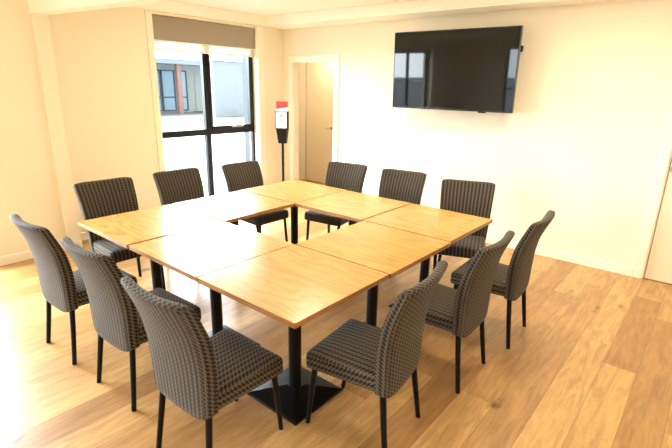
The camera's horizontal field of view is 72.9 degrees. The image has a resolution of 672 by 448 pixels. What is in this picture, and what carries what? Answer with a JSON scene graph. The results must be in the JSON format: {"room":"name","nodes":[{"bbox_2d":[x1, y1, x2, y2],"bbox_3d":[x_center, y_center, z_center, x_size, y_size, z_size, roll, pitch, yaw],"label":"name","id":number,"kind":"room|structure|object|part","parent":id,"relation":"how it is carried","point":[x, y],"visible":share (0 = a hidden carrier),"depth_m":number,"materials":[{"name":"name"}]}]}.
{"room":"meeting room","nodes":[
{"label":"meeting room","id":0,"kind":"room"},
{"bbox_2d":[0,0,64,256],"bbox_3d":[-4.368,-0.559,2.935,0.245,2.665,4.435,15,21,38],"label":"wall","id":1,"kind":"structure","parent":0,"point":[28,182],"depth_m":4.36,"materials":[{"name":"beige paint"}]},
{"bbox_2d":[0,243,66,265],"bbox_3d":[-3.107,0.313,4.592,0.014,0.090,0.735,15,21,38],"label":"baseboard","id":2,"kind":"structure","parent":1,"relation":"attached to","point":[25,255],"depth_m":4.52,"materials":[{"name":"beige paint"}]},
{"bbox_2d":[30,13,80,241],"bbox_3d":[-2.872,-0.866,4.640,0.270,2.330,0.130,15,21,38],"label":"trim","id":3,"kind":"structure","parent":1,"relation":"attached to","point":[40,22],"depth_m":4.50,"materials":[{"name":"beige paint"}]},
{"bbox_2d":[28,0,180,14],"bbox_3d":[-0.119,-1.595,2.650,6.705,0.340,0.186,11,20,30],"label":"trim","id":4,"kind":"structure","parent":1,"relation":"attached to","point":[48,7],"depth_m":3.85,"materials":[{"name":"white paint"}]},
{"bbox_2d":[48,1,282,232],"bbox_3d":[-1.955,-1.418,5.953,0.290,2.665,3.545,15,21,38],"label":"wall","id":5,"kind":"structure","parent":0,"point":[101,57],"depth_m":5.17,"materials":[{"name":"beige paint"}]},
{"bbox_2d":[80,232,87,240],"bbox_3d":[-2.597,0.051,5.498,0.014,0.090,1.105,15,21,38],"label":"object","id":6,"kind":"structure","parent":5,"relation":"attached to","point":[84,236],"depth_m":5.18,"materials":[{"name":"white plastic"}]},
{"bbox_2d":[152,14,254,56],"bbox_3d":[-1.676,-2.422,5.935,0.065,0.385,1.553,15,21,38],"label":"roller blind","id":7,"kind":"object","parent":5,"relation":"attached to","point":[170,33],"visible":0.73,"depth_m":5.85,"materials":[{"name":"beige fabric"}]},
{"bbox_3d":[-1.692,-2.252,5.996,0.015,0.023,1.553,15,21,38],"label":"sheer rail","id":8,"kind":"part","parent":7,"relation":"part of","materials":[{"name":"beige paint"}]},
{"bbox_3d":[-1.659,-2.333,5.945,0.014,0.017,1.553,15,21,38],"label":"rail","id":9,"kind":"part","parent":7,"relation":"part of","materials":[{"name":"white fabric"}]},
{"bbox_2d":[144,10,266,195],"bbox_3d":[-1.694,-1.433,6.251,0.180,2.532,1.765,15,21,38],"label":"window","id":10,"kind":"structure","parent":5,"relation":"attached to","point":[209,129],"depth_m":6.41,"materials":[{"name":"black metal"}]},
{"bbox_3d":[-1.491,-2.034,6.392,0.057,1.330,0.744,15,21,38],"label":"sash","id":11,"kind":"part","parent":10,"relation":"part of","materials":[{"name":"black metal"}]},
{"bbox_2d":[179,0,405,15],"bbox_3d":[-0.829,-1.613,1.865,7.150,0.120,8.245,15,21,38],"label":"ceiling","id":12,"kind":"structure","parent":0,"point":[258,7],"depth_m":5.49,"materials":[{"name":"white paint"}]},
{"bbox_2d":[173,0,416,16],"bbox_3d":[0.646,-1.985,3.428,6.550,0.010,3.000,15,21,38],"label":"trim","id":13,"kind":"structure","parent":12,"relation":"attached to","point":[406,0],"depth_m":5.67,"materials":[{"name":"beige paint"}]},
{"bbox_2d":[299,63,306,179],"bbox_3d":[0.576,-1.726,7.577,3.320,2.420,0.120,15,21,38],"label":"wall","id":14,"kind":"structure","parent":0,"point":[302,66],"depth_m":8.49,"materials":[{"name":"beige paint"}]},
{"bbox_2d":[306,62,333,182],"bbox_3d":[-0.259,-1.787,8.206,0.780,2.122,0.100,15,21,38],"label":"door","id":15,"kind":"structure","parent":14,"relation":"in","point":[320,76],"depth_m":8.23,"materials":[{"name":"beige paint"}]},
{"bbox_2d":[0,179,671,447],"bbox_3d":[-0.689,0.839,3.322,7.730,0.080,9.550,15,21,38],"label":"floor","id":16,"kind":"structure","parent":0,"point":[590,366],"depth_m":2.85,"materials":[{"name":"brown wood"}]},
{"bbox_2d":[10,214,136,364],"bbox_3d":[-1.705,0.371,3.045,0.474,0.936,0.597,14,21,36],"label":"dining chair","id":17,"kind":"object","parent":16,"relation":"on","point":[63,288],"visible":0.77,"depth_m":2.81,"materials":[{"name":"fabric"}]},
{"bbox_3d":[-1.828,0.257,2.842,0.474,0.604,0.187,14,21,36],"label":"backrest","id":18,"kind":"part","parent":17,"relation":"part of","materials":[{"name":"fabric"}]},
{"bbox_3d":[-1.960,0.633,3.108,0.085,0.389,0.032,-4,18,-18],"label":"leg","id":19,"kind":"part","parent":17,"relation":"part of","materials":[{"name":"black metal"}]},
{"bbox_3d":[-1.666,0.705,2.890,0.032,0.389,0.085,3,17,4],"label":"leg","id":20,"kind":"part","parent":17,"relation":"part of","materials":[{"name":"black metal"}]},
{"bbox_3d":[-1.661,0.397,3.113,0.448,0.101,0.407,14,21,36],"label":"seat","id":21,"kind":"part","parent":17,"relation":"part of","materials":[{"name":"fabric"}]},
{"bbox_2d":[74,240,82,247],"bbox_3d":[-2.787,0.234,4.878,0.014,0.090,0.130,15,21,38],"label":"baseboard","id":22,"kind":"structure","parent":16,"relation":"on","point":[79,243],"depth_m":4.90,"materials":[{"name":"beige paint"}]},
{"bbox_2d":[73,177,165,289],"bbox_3d":[-1.805,0.124,3.857,0.597,0.936,0.474,15,22,39],"label":"dining chair","id":23,"kind":"object","parent":16,"relation":"on","point":[112,196],"visible":0.56,"depth_m":3.82,"materials":[{"name":"fabric"}]},
{"bbox_3d":[-1.956,-0.077,3.936,0.187,0.604,0.474,15,22,39],"label":"backrest","id":24,"kind":"part","parent":23,"relation":"part of","materials":[{"name":"fabric"}]},
{"bbox_3d":[-1.751,0.181,3.824,0.407,0.101,0.448,15,22,39],"label":"seat","id":25,"kind":"part","parent":23,"relation":"part of","materials":[{"name":"fabric"}]},
{"bbox_3d":[-1.813,0.314,4.174,0.032,0.389,0.085,-4,17,-15],"label":"leg","id":26,"kind":"part","parent":23,"relation":"part of","materials":[{"name":"black"}]},
{"bbox_3d":[-1.495,0.402,3.912,0.032,0.384,0.086,-11,21,-36],"label":"leg","id":27,"kind":"part","parent":23,"relation":"part of","materials":[{"name":"black metal"}]},
{"bbox_2d":[60,237,200,411],"bbox_3d":[-1.147,0.505,2.643,0.474,0.936,0.597,14,21,36],"label":"dining chair","id":28,"kind":"object","parent":16,"relation":"on","point":[117,321],"visible":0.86,"depth_m":2.42,"materials":[{"name":"fabric"}]},
{"bbox_3d":[-1.401,0.766,2.706,0.085,0.389,0.032,-4,18,-18],"label":"leg","id":29,"kind":"part","parent":28,"relation":"part of","materials":[{"name":"black metal"}]},
{"bbox_3d":[-1.269,0.390,2.440,0.474,0.604,0.187,14,21,36],"label":"backrest","id":30,"kind":"part","parent":28,"relation":"part of","materials":[{"name":"fabric"}]},
{"bbox_3d":[-1.107,0.839,2.489,0.032,0.389,0.085,3,17,4],"label":"leg","id":31,"kind":"part","parent":28,"relation":"part of","materials":[{"name":"black metal"}]},
{"bbox_3d":[-1.103,0.531,2.712,0.448,0.101,0.407,14,21,36],"label":"seat","id":32,"kind":"part","parent":28,"relation":"part of","materials":[{"name":"fabric"}]},
{"bbox_2d":[78,204,222,289],"bbox_3d":[-1.383,0.338,3.496,0.739,0.748,0.739,15,21,38],"label":"pedestal table","id":33,"kind":"object","parent":16,"relation":"on","point":[126,229],"visible":0.73,"depth_m":3.35,"materials":[{"name":"black"}]},
{"bbox_2d":[152,167,204,205],"bbox_3d":[-1.368,-0.025,4.381,0.597,0.936,0.474,15,21,38],"label":"dining chair","id":34,"kind":"object","parent":16,"relation":"on","point":[184,184],"visible":0.34,"depth_m":4.39,"materials":[{"name":"fabric"}]},
{"bbox_2d":[121,276,282,447],"bbox_3d":[-0.598,0.663,2.159,0.474,0.936,0.597,14,21,36],"label":"dining chair","id":35,"kind":"object","parent":16,"relation":"on","point":[201,374],"visible":1,"depth_m":1.98,"materials":[{"name":"fabric"}]},
{"bbox_3d":[-0.852,0.924,2.222,0.085,0.389,0.032,-4,18,-18],"label":"leg","id":36,"kind":"part","parent":35,"relation":"part of","materials":[{"name":"black metal"}]},
{"bbox_3d":[-0.720,0.548,1.956,0.474,0.604,0.187,14,21,36],"label":"backrest","id":37,"kind":"part","parent":35,"relation":"part of","materials":[{"name":"fabric"}]},
{"bbox_3d":[-0.558,0.997,2.005,0.032,0.389,0.085,3,17,4],"label":"leg","id":38,"kind":"part","parent":35,"relation":"part of","materials":[{"name":"black"}]},
{"bbox_3d":[-0.553,0.689,2.228,0.448,0.101,0.407,14,21,36],"label":"seat","id":39,"kind":"part","parent":35,"relation":"part of","materials":[{"name":"fabric"}]},
{"bbox_3d":[-0.298,0.908,2.324,0.032,0.384,0.086,9,19,25],"label":"leg","id":40,"kind":"part","parent":35,"relation":"part of","materials":[{"name":"black"}]},
{"bbox_2d":[129,222,292,344],"bbox_3d":[-0.804,0.489,3.044,0.739,0.745,0.739,15,21,38],"label":"pedestal table","id":41,"kind":"object","parent":16,"relation":"on","point":[192,254],"visible":0.73,"depth_m":2.91,"materials":[{"name":"black wood"}]},
{"bbox_3d":[-0.811,0.819,3.143,0.400,0.056,0.400,15,21,38],"label":"plate","id":42,"kind":"part","parent":41,"relation":"part of","materials":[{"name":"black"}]},
{"bbox_2d":[172,190,293,225],"bbox_3d":[-0.893,0.181,4.046,0.739,0.751,0.739,15,21,37],"label":"pedestal table","id":43,"kind":"object","parent":16,"relation":"on","point":[231,207],"visible":0.56,"depth_m":3.87,"materials":[{"name":"black"}]},
{"bbox_2d":[221,160,288,241],"bbox_3d":[-0.852,-0.163,4.876,0.597,0.936,0.474,15,21,38],"label":"dining chair","id":44,"kind":"object","parent":16,"relation":"on","point":[238,176],"visible":0.54,"depth_m":4.83,"materials":[{"name":"fabric"}]},
{"bbox_3d":[-1.005,-0.363,4.953,0.187,0.604,0.474,15,21,38],"label":"backrest","id":45,"kind":"part","parent":44,"relation":"part of","materials":[{"name":"fabric"}]},
{"bbox_3d":[-0.797,-0.107,4.844,0.407,0.101,0.448,15,21,38],"label":"seat","id":46,"kind":"part","parent":44,"relation":"part of","materials":[{"name":"fabric"}]},
{"bbox_3d":[-0.541,0.113,4.937,0.032,0.384,0.086,-12,21,-37],"label":"leg","id":47,"kind":"part","parent":44,"relation":"part of","materials":[{"name":"black metal"}]},
{"bbox_2d":[275,101,288,181],"bbox_3d":[-0.786,-1.030,6.737,0.320,1.517,0.320,5,17,11],"label":"stand","id":48,"kind":"object","parent":16,"relation":"on","point":[281,113],"visible":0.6,"depth_m":6.56,"materials":[{"name":"black"}]},
{"bbox_3d":[-0.780,-1.498,6.562,0.164,0.226,0.052,5,17,11],"label":"white panel","id":49,"kind":"part","parent":48,"relation":"part of","materials":[{"name":"white plastic"}]},
{"bbox_2d":[276,129,288,143],"bbox_3d":[-0.781,-1.289,6.653,0.164,0.216,0.090,5,17,11],"label":"drip tray","id":50,"kind":"object","parent":48,"relation":"on","point":[282,134],"depth_m":6.62,"materials":[{"name":"black plastic"}]},
{"bbox_2d":[197,244,388,425],"bbox_3d":[-0.234,0.639,2.590,0.739,0.745,0.739,15,21,38],"label":"pedestal table","id":51,"kind":"object","parent":16,"relation":"on","point":[293,285],"visible":0.98,"depth_m":2.49,"materials":[{"name":"brown wood"}]},
{"bbox_3d":[-0.241,0.969,2.689,0.400,0.056,0.400,15,21,38],"label":"plate","id":52,"kind":"part","parent":51,"relation":"part of","materials":[{"name":"black metal"}]},
{"bbox_2d":[241,179,345,244],"bbox_3d":[-0.420,0.022,4.603,0.739,0.753,0.739,15,21,38],"label":"pedestal table","id":53,"kind":"object","parent":16,"relation":"on","point":[293,191],"visible":0.66,"depth_m":4.51,"materials":[{"name":"black"}]},
{"bbox_2d":[304,161,366,239],"bbox_3d":[-0.007,-0.161,4.930,0.474,0.936,0.597,11,20,30],"label":"dining chair","id":54,"kind":"object","parent":16,"relation":"on","point":[342,175],"visible":0.53,"depth_m":4.93,"materials":[{"name":"fabric"}]},
{"bbox_3d":[-0.307,0.131,4.895,0.032,0.384,0.086,7,18,19],"label":"leg","id":55,"kind":"part","parent":54,"relation":"part of","materials":[{"name":"black"}]},
{"bbox_3d":[-0.047,-0.102,4.883,0.448,0.101,0.407,11,20,30],"label":"seat","id":56,"kind":"part","parent":54,"relation":"part of","materials":[{"name":"fabric"}]},
{"bbox_3d":[0.105,-0.368,5.049,0.474,0.604,0.187,11,20,30],"label":"backrest","id":57,"kind":"part","parent":54,"relation":"part of","materials":[{"name":"fabric"}]},
{"bbox_2d":[294,190,410,225],"bbox_3d":[0.145,0.173,4.147,0.739,0.751,0.739,15,21,38],"label":"pedestal table","id":58,"kind":"object","parent":16,"relation":"on","point":[355,207],"visible":0.54,"depth_m":3.97,"materials":[{"name":"black"}]},
{"bbox_2d":[296,221,450,328],"bbox_3d":[0.251,0.484,3.135,0.739,0.747,0.739,15,21,38],"label":"pedestal table","id":59,"kind":"object","parent":16,"relation":"on","point":[388,250],"visible":0.68,"depth_m":2.99,"materials":[{"name":"black wood"}]},
{"bbox_2d":[306,260,447,447],"bbox_3d":[0.195,0.632,2.320,0.597,0.936,0.474,12,20,31],"label":"dining chair","id":60,"kind":"object","parent":16,"relation":"on","point":[380,361],"visible":1,"depth_m":2.17,"materials":[{"name":"fabric"}]},
{"bbox_3d":[-0.128,0.894,2.381,0.086,0.384,0.032,17,23,42],"label":"leg","id":61,"kind":"part","parent":60,"relation":"part of","materials":[{"name":"black metal"}]},
{"bbox_3d":[0.132,0.661,2.370,0.407,0.101,0.448,12,20,31],"label":"seat","id":62,"kind":"part","parent":60,"relation":"part of","materials":[{"name":"fabric"}]},
{"bbox_3d":[0.075,0.808,2.682,0.086,0.384,0.032,8,18,20],"label":"leg","id":63,"kind":"part","parent":60,"relation":"part of","materials":[{"name":"black metal"}]},
{"bbox_3d":[0.226,0.966,2.163,0.032,0.389,0.085,-6,18,-23],"label":"leg","id":64,"kind":"part","parent":60,"relation":"part of","materials":[{"name":"black"}]},
{"bbox_3d":[0.370,0.509,2.166,0.187,0.604,0.474,12,20,31],"label":"backrest","id":65,"kind":"part","parent":60,"relation":"part of","materials":[{"name":"fabric"}]},
{"bbox_3d":[0.429,0.879,2.464,0.085,0.389,0.032,1,17,-1],"label":"leg","id":66,"kind":"part","parent":60,"relation":"part of","materials":[{"name":"black metal"}]},
{"bbox_2d":[378,168,426,204],"bbox_3d":[0.555,-0.035,4.553,0.474,0.936,0.597,11,20,30],"label":"dining chair","id":67,"kind":"object","parent":16,"relation":"on","point":[395,184],"visible":0.37,"depth_m":4.61,"materials":[{"name":"fabric"}]},
{"bbox_2d":[363,203,492,307],"bbox_3d":[0.723,0.324,3.694,0.739,0.749,0.739,15,21,38],"label":"pedestal table","id":68,"kind":"object","parent":16,"relation":"on","point":[450,226],"visible":0.66,"depth_m":3.55,"materials":[{"name":"black wood"}]},
{"bbox_2d":[433,179,495,269],"bbox_3d":[1.125,0.119,4.083,0.474,0.936,0.597,7,18,18],"label":"dining chair","id":69,"kind":"object","parent":16,"relation":"on","point":[475,198],"visible":0.62,"depth_m":4.13,"materials":[{"name":"fabric"}]},
{"bbox_3d":[0.859,0.431,3.987,0.032,0.384,0.086,3,17,7],"label":"leg","id":70,"kind":"part","parent":69,"relation":"part of","materials":[{"name":"black metal"}]},
{"bbox_3d":[1.100,0.181,4.029,0.448,0.101,0.407,7,18,18],"label":"seat","id":71,"kind":"part","parent":69,"relation":"part of","materials":[{"name":"fabric"}]},
{"bbox_3d":[1.195,-0.094,4.221,0.474,0.604,0.187,7,18,18],"label":"backrest","id":72,"kind":"part","parent":69,"relation":"part of","materials":[{"name":"fabric"}]},
{"bbox_2d":[425,230,514,393],"bbox_3d":[0.715,0.482,2.853,0.597,0.936,0.474,14,21,37],"label":"dining chair","id":73,"kind":"object","parent":16,"relation":"on","point":[460,311],"visible":0.79,"depth_m":2.66,"materials":[{"name":"fabric"}]},
{"bbox_3d":[0.657,0.509,2.910,0.407,0.101,0.448,14,21,37],"label":"seat","id":74,"kind":"part","parent":73,"relation":"part of","materials":[{"name":"fabric"}]},
{"bbox_3d":[0.720,0.816,2.695,0.032,0.389,0.085,-4,18,-17],"label":"leg","id":75,"kind":"part","parent":73,"relation":"part of","materials":[{"name":"black metal"}]},
{"bbox_3d":[0.955,0.737,2.973,0.085,0.389,0.032,3,17,5],"label":"leg","id":76,"kind":"part","parent":73,"relation":"part of","materials":[{"name":"black metal"}]},
{"bbox_3d":[0.877,0.364,2.683,0.187,0.604,0.474,14,21,37],"label":"backrest","id":77,"kind":"part","parent":73,"relation":"part of","materials":[{"name":"fabric"}]},
{"bbox_2d":[450,210,554,348],"bbox_3d":[1.188,0.349,3.329,0.597,0.936,0.474,13,21,35],"label":"dining chair","id":78,"kind":"object","parent":16,"relation":"on","point":[510,281],"visible":0.84,"depth_m":3.13,"materials":[{"name":"fabric"}]},
{"bbox_3d":[1.128,0.377,3.383,0.407,0.101,0.448,13,21,35],"label":"seat","id":79,"kind":"part","parent":78,"relation":"part of","materials":[{"name":"fabric"}]},
{"bbox_3d":[1.201,0.683,3.170,0.032,0.389,0.085,-5,18,-19],"label":"leg","id":80,"kind":"part","parent":78,"relation":"part of","materials":[{"name":"black metal"}]},
{"bbox_3d":[1.426,0.601,3.457,0.085,0.389,0.032,2,17,3],"label":"leg","id":81,"kind":"part","parent":78,"relation":"part of","materials":[{"name":"black"}]},
{"bbox_3d":[1.354,0.229,3.164,0.187,0.604,0.474,13,21,35],"label":"backrest","id":82,"kind":"part","parent":78,"relation":"part of","materials":[{"name":"fabric"}]},
{"bbox_2d":[242,0,671,275],"bbox_3d":[1.417,-1.138,5.444,7.690,2.765,0.120,15,21,38],"label":"wall","id":83,"kind":"structure","parent":0,"point":[581,141],"depth_m":4.74,"materials":[{"name":"beige paint"}]},
{"bbox_2d":[288,54,339,179],"bbox_3d":[-0.320,-1.397,6.872,1.000,2.160,0.138,15,21,38],"label":"trim","id":84,"kind":"structure","parent":83,"relation":"attached to","point":[293,61],"depth_m":6.89,"materials":[{"name":"beige paint"}]},
{"bbox_2d":[262,0,622,29],"bbox_3d":[1.606,-2.255,4.600,6.620,0.133,0.415,15,21,38],"label":"ceiling","id":85,"kind":"structure","parent":83,"relation":"attached to","point":[419,8],"depth_m":5.13,"materials":[{"name":"white paint"}]},
{"bbox_2d":[392,25,522,112],"bbox_3d":[1.325,-1.695,5.070,1.417,0.851,0.290,13,21,35],"label":"television","id":86,"kind":"object","parent":83,"relation":"attached to","point":[469,69],"visible":1,"depth_m":4.92,"materials":[{"name":"black glass"}]},
{"bbox_2d":[520,43,526,58],"bbox_3d":[1.916,-1.791,4.708,0.080,0.150,0.050,15,21,38],"label":"power outlet","id":87,"kind":"object","parent":83,"relation":"attached to","point":[523,45],"visible":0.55,"depth_m":4.70,"materials":[{"name":"white plastic"}]},
{"bbox_2d":[485,235,633,276],"bbox_3d":[1.467,0.091,5.658,3.820,0.090,0.014,15,21,38],"label":"baseboard","id":88,"kind":"structure","parent":83,"relation":"attached to","point":[599,264],"depth_m":4.79,"materials":[{"name":"beige paint"}]},
{"bbox_2d":[633,105,671,278],"bbox_3d":[3.383,-0.419,3.922,1.020,2.150,0.138,15,21,38],"label":"trim","id":89,"kind":"structure","parent":83,"relation":"attached to","point":[665,159],"depth_m":4.25,"materials":[{"name":"beige paint"}]},
{"bbox_2d":[644,162,671,283],"bbox_3d":[3.350,-0.368,3.896,0.836,2.050,0.100,15,21,38],"label":"door","id":90,"kind":"structure","parent":83,"relation":"in","point":[659,266],"depth_m":4.30,"materials":[{"name":"beige paint"}]},
{"label":"outside","id":91,"kind":"structure","parent":0,"visible":0},
{"bbox_2d":[160,112,245,196],"bbox_3d":[-3.126,-3.255,17.071,100.000,0.100,100.000,15,21,38],"label":"ground","id":92,"kind":"structure","parent":91,"point":[179,152],"depth_m":13.71,"materials":[{"name":"white"}]},
{"bbox_2d":[156,58,202,113],"bbox_3d":[-9.383,-9.518,31.602,4.750,3.220,26.000,15,21,38],"label":"building","id":93,"kind":"structure","parent":92,"relation":"on","point":[179,80],"depth_m":28.91,"materials":[{"name":"paint"}]},
{"bbox_3d":[-11.540,-8.149,27.799,0.020,2.350,1.710,15,21,38],"label":"pane","id":94,"kind":"part","parent":93,"relation":"part of","materials":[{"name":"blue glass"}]},
{"bbox_3d":[-10.335,-8.540,29.182,0.020,2.350,1.660,15,21,38],"label":"pane","id":95,"kind":"part","parent":93,"relation":"part of","materials":[{"name":"blue glass"}]},
{"bbox_3d":[-9.744,-8.378,28.306,0.280,2.930,0.300,15,21,38],"label":"veranda post","id":96,"kind":"part","parent":93,"relation":"part of","materials":[{"name":"red brick"}]},
{"bbox_3d":[-9.092,-8.873,30.615,0.060,2.530,0.850,15,21,38],"label":"entrance door","id":97,"kind":"part","parent":93,"relation":"part of","materials":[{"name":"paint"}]},
{"bbox_2d":[210,60,243,116],"bbox_3d":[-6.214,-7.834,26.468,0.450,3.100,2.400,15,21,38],"label":"building","id":98,"kind":"structure","parent":92,"relation":"on","point":[226,76],"depth_m":26.20,"materials":[{"name":"blue paint"}]}
]}

